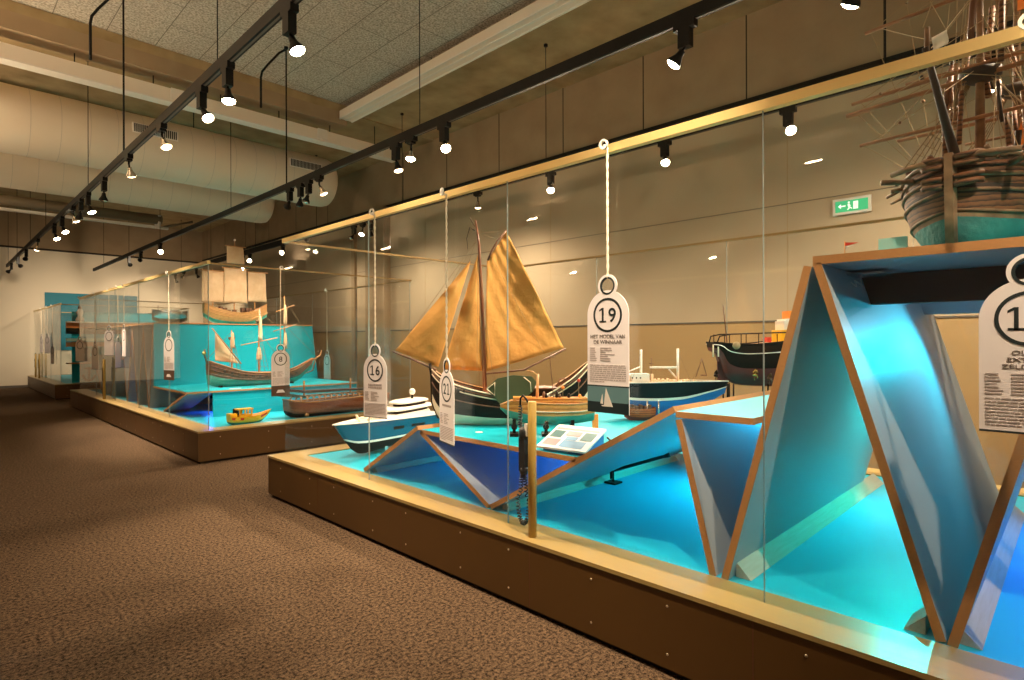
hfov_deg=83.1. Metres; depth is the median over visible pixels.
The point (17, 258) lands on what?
spot lamp
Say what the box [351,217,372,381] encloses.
trim
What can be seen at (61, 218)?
spot lamp
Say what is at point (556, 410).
model
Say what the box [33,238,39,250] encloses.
spot lamp
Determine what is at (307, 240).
spot lamp
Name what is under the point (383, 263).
trim column
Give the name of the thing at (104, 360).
post
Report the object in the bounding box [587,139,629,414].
tag
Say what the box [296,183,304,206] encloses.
spot lamp
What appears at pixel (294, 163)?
grille
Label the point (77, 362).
shelf
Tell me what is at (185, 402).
panel
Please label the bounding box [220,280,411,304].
rail
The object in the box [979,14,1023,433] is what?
tag
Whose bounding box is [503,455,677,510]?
batten
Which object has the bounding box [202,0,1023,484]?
wall
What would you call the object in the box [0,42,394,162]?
ceiling beam
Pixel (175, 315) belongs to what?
model
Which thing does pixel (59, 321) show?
wall mural
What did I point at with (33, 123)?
ventilation duct
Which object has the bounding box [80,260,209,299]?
rail
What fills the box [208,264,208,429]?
glass pane
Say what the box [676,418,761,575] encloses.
panel
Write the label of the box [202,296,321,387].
model
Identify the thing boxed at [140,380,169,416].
glass pane
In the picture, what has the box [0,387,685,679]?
floor
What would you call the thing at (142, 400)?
panel
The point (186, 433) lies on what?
plinth
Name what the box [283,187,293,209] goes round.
spot lamp
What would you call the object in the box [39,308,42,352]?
tag
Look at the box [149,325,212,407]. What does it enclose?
panel
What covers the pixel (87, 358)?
model
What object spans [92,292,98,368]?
tag
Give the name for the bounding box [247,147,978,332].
trim
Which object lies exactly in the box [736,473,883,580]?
batten
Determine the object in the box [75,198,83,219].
spot lamp
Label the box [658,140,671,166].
spot lamp
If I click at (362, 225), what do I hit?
spot lamp
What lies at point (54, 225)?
spot lamp
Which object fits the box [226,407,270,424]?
boat
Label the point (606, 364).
print
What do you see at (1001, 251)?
display shelf
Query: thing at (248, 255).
spot lamp
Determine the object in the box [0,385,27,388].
baseboard
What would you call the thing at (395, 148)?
spot lamp
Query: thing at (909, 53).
trim
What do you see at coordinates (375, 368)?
tag
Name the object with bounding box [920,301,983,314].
skirt
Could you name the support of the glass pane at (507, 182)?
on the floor
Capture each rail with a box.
[33,303,61,311]
[62,304,187,308]
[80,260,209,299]
[81,299,219,304]
[210,262,409,280]
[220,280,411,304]
[282,24,1023,242]
[287,242,486,266]
[523,216,903,266]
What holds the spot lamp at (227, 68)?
hanging from the track at (269, 19)
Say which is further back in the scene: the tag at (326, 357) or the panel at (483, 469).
the tag at (326, 357)
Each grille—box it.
[132,122,177,141]
[289,158,321,170]
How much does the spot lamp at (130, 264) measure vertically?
0.263 m
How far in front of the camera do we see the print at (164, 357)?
8.22 m
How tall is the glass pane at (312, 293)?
2.075 m
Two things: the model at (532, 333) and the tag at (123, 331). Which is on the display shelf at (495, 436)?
the model at (532, 333)
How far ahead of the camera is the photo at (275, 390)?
7.79 m
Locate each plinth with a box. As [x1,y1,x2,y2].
[28,374,100,399]
[70,388,392,463]
[267,444,1023,679]
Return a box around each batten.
[373,456,442,472]
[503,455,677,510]
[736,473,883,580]
[904,607,929,634]
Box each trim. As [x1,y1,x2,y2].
[0,0,1012,262]
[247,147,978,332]
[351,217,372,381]
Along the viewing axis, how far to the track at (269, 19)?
5.88 m
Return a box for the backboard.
[71,312,154,382]
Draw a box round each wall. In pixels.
[0,210,202,385]
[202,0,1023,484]
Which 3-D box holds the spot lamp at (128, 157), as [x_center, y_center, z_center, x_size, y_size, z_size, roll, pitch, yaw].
[-4.624,-2.105,7.026,0.181,0.262,0.121,0,0,45]
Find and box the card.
[878,236,907,249]
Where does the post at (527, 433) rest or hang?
on the floor
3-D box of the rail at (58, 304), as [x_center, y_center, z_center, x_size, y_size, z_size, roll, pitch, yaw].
[-13.631,-0.936,16.908,5.290,0.042,0.036,0,0,45]
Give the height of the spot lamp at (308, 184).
0.325 m
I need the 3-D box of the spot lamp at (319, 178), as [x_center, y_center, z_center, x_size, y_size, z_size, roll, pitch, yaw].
[-2.615,-2.111,7.948,0.164,0.261,0.136,0,0,45]
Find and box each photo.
[164,371,173,379]
[271,386,289,396]
[588,386,628,414]
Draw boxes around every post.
[34,353,36,376]
[38,354,39,377]
[102,357,105,398]
[515,394,536,537]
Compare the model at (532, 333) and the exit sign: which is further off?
the exit sign
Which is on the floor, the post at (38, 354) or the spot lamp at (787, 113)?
the post at (38, 354)
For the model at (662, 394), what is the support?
on the display shelf at (495, 436)
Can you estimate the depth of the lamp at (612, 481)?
4.42 m
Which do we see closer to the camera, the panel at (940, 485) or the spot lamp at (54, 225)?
the panel at (940, 485)
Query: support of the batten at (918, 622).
on the floor
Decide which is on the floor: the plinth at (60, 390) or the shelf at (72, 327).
the plinth at (60, 390)
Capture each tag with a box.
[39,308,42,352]
[45,306,49,352]
[50,305,53,363]
[75,296,83,361]
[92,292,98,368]
[104,288,113,355]
[115,285,120,367]
[121,283,125,356]
[164,271,173,379]
[271,266,289,396]
[324,288,329,379]
[364,208,386,418]
[440,188,454,446]
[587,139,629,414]
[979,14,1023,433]
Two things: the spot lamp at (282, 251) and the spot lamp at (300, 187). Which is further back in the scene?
the spot lamp at (282, 251)
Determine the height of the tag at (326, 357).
1.760 m
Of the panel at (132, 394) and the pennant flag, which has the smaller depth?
the pennant flag
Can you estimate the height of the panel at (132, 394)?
1.390 m
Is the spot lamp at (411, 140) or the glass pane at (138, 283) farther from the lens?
the glass pane at (138, 283)
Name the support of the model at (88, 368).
on the floor
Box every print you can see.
[164,357,172,368]
[273,371,288,384]
[365,391,384,414]
[440,412,452,440]
[590,348,625,381]
[985,373,1023,426]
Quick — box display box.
[89,322,317,385]
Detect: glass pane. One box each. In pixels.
[34,310,41,377]
[42,307,50,377]
[98,374,115,400]
[121,283,138,407]
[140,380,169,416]
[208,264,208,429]
[312,293,312,330]
[356,299,356,390]
[368,220,369,479]
[507,182,508,522]
[596,258,596,294]
[726,241,726,309]
[762,111,764,602]
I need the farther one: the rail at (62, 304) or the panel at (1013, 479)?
the rail at (62, 304)
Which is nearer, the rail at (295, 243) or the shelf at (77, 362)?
the rail at (295, 243)
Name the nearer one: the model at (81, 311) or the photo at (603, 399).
the photo at (603, 399)
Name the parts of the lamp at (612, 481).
lamp rod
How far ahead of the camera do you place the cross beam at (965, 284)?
2.60 m
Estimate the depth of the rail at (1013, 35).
2.46 m
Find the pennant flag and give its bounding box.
[844,241,858,252]
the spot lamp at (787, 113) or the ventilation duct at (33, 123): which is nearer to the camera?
the spot lamp at (787, 113)
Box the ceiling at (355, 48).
[12,0,535,105]
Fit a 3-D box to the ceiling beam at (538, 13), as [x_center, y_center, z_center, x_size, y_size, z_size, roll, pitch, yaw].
[2.442,-4.237,5.303,15.550,0.282,0.272,0,0,45]
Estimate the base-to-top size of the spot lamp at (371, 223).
0.326 m
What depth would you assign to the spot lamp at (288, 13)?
3.88 m
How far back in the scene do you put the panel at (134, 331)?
10.33 m
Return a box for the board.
[537,424,610,454]
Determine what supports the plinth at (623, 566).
on the floor
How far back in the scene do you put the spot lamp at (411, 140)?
6.38 m
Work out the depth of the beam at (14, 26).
8.53 m
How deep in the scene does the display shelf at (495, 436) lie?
4.19 m
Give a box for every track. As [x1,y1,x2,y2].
[6,0,302,266]
[93,0,742,270]
[172,0,1023,274]
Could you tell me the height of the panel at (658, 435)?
0.779 m
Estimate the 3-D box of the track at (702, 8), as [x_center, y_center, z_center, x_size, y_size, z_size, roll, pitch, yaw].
[-3.470,-3.308,8.527,28.300,2.143,0.355,0,0,45]
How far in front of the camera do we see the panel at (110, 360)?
12.63 m
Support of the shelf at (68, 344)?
attached to the backboard
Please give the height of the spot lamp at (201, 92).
0.315 m
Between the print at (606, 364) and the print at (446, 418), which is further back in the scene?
the print at (446, 418)
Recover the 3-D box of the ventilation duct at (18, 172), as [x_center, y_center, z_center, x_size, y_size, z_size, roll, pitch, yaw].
[-8.557,-3.507,11.131,1.004,1.472,7.650,0,0,45]
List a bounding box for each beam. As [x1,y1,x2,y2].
[0,8,346,130]
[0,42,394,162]
[339,0,590,122]
[862,264,1023,304]
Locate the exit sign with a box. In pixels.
[833,194,871,215]
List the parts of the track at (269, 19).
hanger rod, hanger rod, hanger rod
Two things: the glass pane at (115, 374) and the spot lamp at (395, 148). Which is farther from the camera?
the glass pane at (115, 374)
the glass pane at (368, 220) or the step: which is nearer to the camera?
the glass pane at (368, 220)
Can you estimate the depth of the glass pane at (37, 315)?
18.17 m
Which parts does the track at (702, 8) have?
hanger rod, hanger rod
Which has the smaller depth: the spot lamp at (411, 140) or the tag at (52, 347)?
the spot lamp at (411, 140)
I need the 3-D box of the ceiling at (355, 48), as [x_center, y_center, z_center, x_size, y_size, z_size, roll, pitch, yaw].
[-0.086,-4.480,2.634,15.800,0.180,7.450,0,0,45]
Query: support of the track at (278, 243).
hanging from the ceiling slab at (594, 23)
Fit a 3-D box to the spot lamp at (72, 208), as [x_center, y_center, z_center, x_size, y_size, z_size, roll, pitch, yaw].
[-7.312,-2.095,9.682,0.160,0.265,0.130,0,0,45]
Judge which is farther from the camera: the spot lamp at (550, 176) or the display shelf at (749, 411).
the spot lamp at (550, 176)
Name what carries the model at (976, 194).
on the display shelf at (1001, 251)
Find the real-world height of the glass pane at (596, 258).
2.075 m
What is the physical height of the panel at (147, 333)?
1.389 m
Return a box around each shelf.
[66,321,139,333]
[66,338,121,346]
[66,362,91,363]
[420,412,644,461]
[676,394,769,424]
[813,236,1023,272]
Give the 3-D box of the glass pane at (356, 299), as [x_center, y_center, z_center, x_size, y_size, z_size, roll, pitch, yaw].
[-3.436,0.078,11.113,1.699,2.075,0.010,0,0,45]
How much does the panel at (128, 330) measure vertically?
1.390 m
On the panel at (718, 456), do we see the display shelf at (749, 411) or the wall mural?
the display shelf at (749, 411)
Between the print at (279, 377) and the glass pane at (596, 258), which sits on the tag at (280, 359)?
the print at (279, 377)
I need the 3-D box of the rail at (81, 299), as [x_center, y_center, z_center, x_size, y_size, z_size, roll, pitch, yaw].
[-8.811,-0.940,14.283,0.036,0.020,2.994,0,0,45]
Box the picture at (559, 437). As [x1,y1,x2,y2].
[543,427,600,448]
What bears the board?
on the display shelf at (495, 436)
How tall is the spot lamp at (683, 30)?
0.316 m
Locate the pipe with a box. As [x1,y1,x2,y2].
[0,194,192,229]
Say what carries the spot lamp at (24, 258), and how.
hanging from the track at (269, 19)
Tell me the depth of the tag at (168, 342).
8.21 m
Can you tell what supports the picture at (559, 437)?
attached to the board
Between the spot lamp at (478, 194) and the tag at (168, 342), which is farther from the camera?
the spot lamp at (478, 194)
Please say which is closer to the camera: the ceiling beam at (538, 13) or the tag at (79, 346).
the ceiling beam at (538, 13)
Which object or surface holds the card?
on the display shelf at (1001, 251)
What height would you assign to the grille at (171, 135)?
0.160 m
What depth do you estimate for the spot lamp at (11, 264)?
16.58 m
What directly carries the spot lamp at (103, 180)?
hanging from the track at (269, 19)
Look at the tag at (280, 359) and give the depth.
7.79 m
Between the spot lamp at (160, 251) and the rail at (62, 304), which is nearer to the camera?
the spot lamp at (160, 251)
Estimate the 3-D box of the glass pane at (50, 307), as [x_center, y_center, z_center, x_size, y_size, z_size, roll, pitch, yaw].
[-13.609,0.110,16.890,1.699,2.075,0.010,0,0,45]
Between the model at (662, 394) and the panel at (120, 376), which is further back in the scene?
the panel at (120, 376)
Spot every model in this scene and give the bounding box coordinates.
[75,306,83,321]
[82,348,91,362]
[82,367,95,381]
[152,309,186,322]
[200,239,267,323]
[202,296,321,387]
[280,378,388,416]
[332,388,439,453]
[392,218,587,424]
[500,353,597,436]
[624,404,655,420]
[629,348,728,420]
[706,304,791,397]
[846,0,1023,245]
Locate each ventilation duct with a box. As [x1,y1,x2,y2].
[0,82,337,206]
[0,152,274,222]
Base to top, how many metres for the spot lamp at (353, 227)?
0.316 m
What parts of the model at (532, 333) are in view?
stem post, leeboard trim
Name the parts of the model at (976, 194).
head rail, stem post, head rail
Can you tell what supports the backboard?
on the floor
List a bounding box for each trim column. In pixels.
[372,206,390,403]
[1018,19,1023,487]
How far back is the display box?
10.14 m
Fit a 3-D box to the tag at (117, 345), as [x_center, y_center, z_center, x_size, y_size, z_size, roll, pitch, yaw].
[-7.096,-0.241,10.388,0.049,1.490,0.252,0,0,-15]
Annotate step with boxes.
[154,378,356,416]
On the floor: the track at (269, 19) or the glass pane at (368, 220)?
the glass pane at (368, 220)
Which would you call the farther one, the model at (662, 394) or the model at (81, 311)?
the model at (81, 311)
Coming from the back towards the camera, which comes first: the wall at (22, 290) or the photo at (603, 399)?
the wall at (22, 290)
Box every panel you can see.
[97,354,122,393]
[110,358,125,396]
[121,327,131,399]
[127,326,142,401]
[132,329,142,404]
[138,325,152,404]
[143,329,151,407]
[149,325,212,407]
[163,391,211,411]
[363,423,457,471]
[420,432,569,507]
[490,390,770,508]
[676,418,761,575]
[721,266,872,579]
[813,262,998,641]
[947,434,1023,647]
[960,506,1023,649]
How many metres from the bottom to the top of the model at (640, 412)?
0.136 m
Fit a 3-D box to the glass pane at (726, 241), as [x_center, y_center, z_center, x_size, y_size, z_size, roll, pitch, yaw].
[1.548,0.063,6.198,1.559,2.075,0.010,0,0,45]
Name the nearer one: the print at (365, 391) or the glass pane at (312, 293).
the print at (365, 391)
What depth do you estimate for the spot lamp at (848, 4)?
3.37 m
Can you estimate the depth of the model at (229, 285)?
10.73 m
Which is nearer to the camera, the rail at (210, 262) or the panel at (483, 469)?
the panel at (483, 469)
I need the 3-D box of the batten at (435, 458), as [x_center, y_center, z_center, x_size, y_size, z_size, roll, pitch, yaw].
[-0.379,1.077,5.658,0.070,0.070,2.200,0,0,45]
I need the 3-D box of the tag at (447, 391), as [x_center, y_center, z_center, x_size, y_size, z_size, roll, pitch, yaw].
[-0.444,-0.159,3.828,0.049,1.695,0.252,0,0,-28]
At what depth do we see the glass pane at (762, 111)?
2.42 m
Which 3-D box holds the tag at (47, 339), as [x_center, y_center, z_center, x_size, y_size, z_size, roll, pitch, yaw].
[-13.220,-0.296,16.426,0.252,1.340,0.049,0,0,25]
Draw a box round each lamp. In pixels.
[6,263,12,273]
[16,257,22,267]
[22,249,27,260]
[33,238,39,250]
[52,223,60,240]
[59,216,68,233]
[70,206,79,222]
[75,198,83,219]
[85,192,95,213]
[99,177,107,201]
[124,153,136,177]
[127,256,132,266]
[137,251,142,261]
[156,122,172,149]
[158,243,162,253]
[195,85,214,123]
[220,60,235,104]
[247,254,251,262]
[279,245,285,254]
[280,1,305,56]
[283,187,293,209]
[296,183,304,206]
[302,179,312,203]
[304,238,309,249]
[314,175,327,195]
[348,225,356,240]
[359,223,365,235]
[367,221,373,237]
[390,142,402,172]
[405,135,417,161]
[437,121,450,152]
[473,191,482,208]
[545,171,555,193]
[604,453,670,484]
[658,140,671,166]
[667,16,697,68]
[779,105,796,135]
[840,0,860,8]
[990,51,995,91]
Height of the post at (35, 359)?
0.756 m
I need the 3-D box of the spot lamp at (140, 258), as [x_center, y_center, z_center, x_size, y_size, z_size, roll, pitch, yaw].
[-9.326,-2.093,14.530,0.236,0.256,0.111,0,0,45]
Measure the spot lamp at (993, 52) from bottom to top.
0.327 m
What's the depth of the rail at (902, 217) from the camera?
5.55 m
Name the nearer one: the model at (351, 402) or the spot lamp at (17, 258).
the model at (351, 402)
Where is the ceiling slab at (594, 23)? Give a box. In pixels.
[0,0,782,231]
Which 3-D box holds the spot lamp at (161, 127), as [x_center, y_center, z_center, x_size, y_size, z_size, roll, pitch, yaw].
[-3.620,-2.108,6.032,0.184,0.262,0.116,0,0,45]
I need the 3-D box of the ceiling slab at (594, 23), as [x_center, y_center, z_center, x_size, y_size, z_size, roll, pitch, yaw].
[-4.635,-4.396,8.559,30.600,0.320,9.500,0,0,45]
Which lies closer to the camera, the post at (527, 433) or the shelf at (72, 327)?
the post at (527, 433)
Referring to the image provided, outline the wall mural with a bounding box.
[45,292,136,349]
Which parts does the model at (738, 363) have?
fender post, handrail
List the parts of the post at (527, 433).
cord, coiled cord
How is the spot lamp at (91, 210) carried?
hanging from the track at (269, 19)
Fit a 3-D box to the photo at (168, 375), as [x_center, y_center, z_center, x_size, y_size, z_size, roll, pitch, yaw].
[-4.875,0.504,8.214,0.252,0.133,0.007,0,0,30]
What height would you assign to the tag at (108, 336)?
1.280 m
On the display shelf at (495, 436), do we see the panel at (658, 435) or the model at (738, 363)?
the model at (738, 363)
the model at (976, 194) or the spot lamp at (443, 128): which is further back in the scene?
the spot lamp at (443, 128)
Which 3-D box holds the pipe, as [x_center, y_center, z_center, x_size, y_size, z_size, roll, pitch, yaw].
[-11.034,-3.070,13.125,0.370,0.328,7.010,0,0,45]
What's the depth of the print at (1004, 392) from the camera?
1.85 m
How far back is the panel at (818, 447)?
2.85 m
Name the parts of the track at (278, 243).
hanger rod, hanger rod, hanger rod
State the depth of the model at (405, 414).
5.74 m
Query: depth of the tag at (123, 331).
10.07 m
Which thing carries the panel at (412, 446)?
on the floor

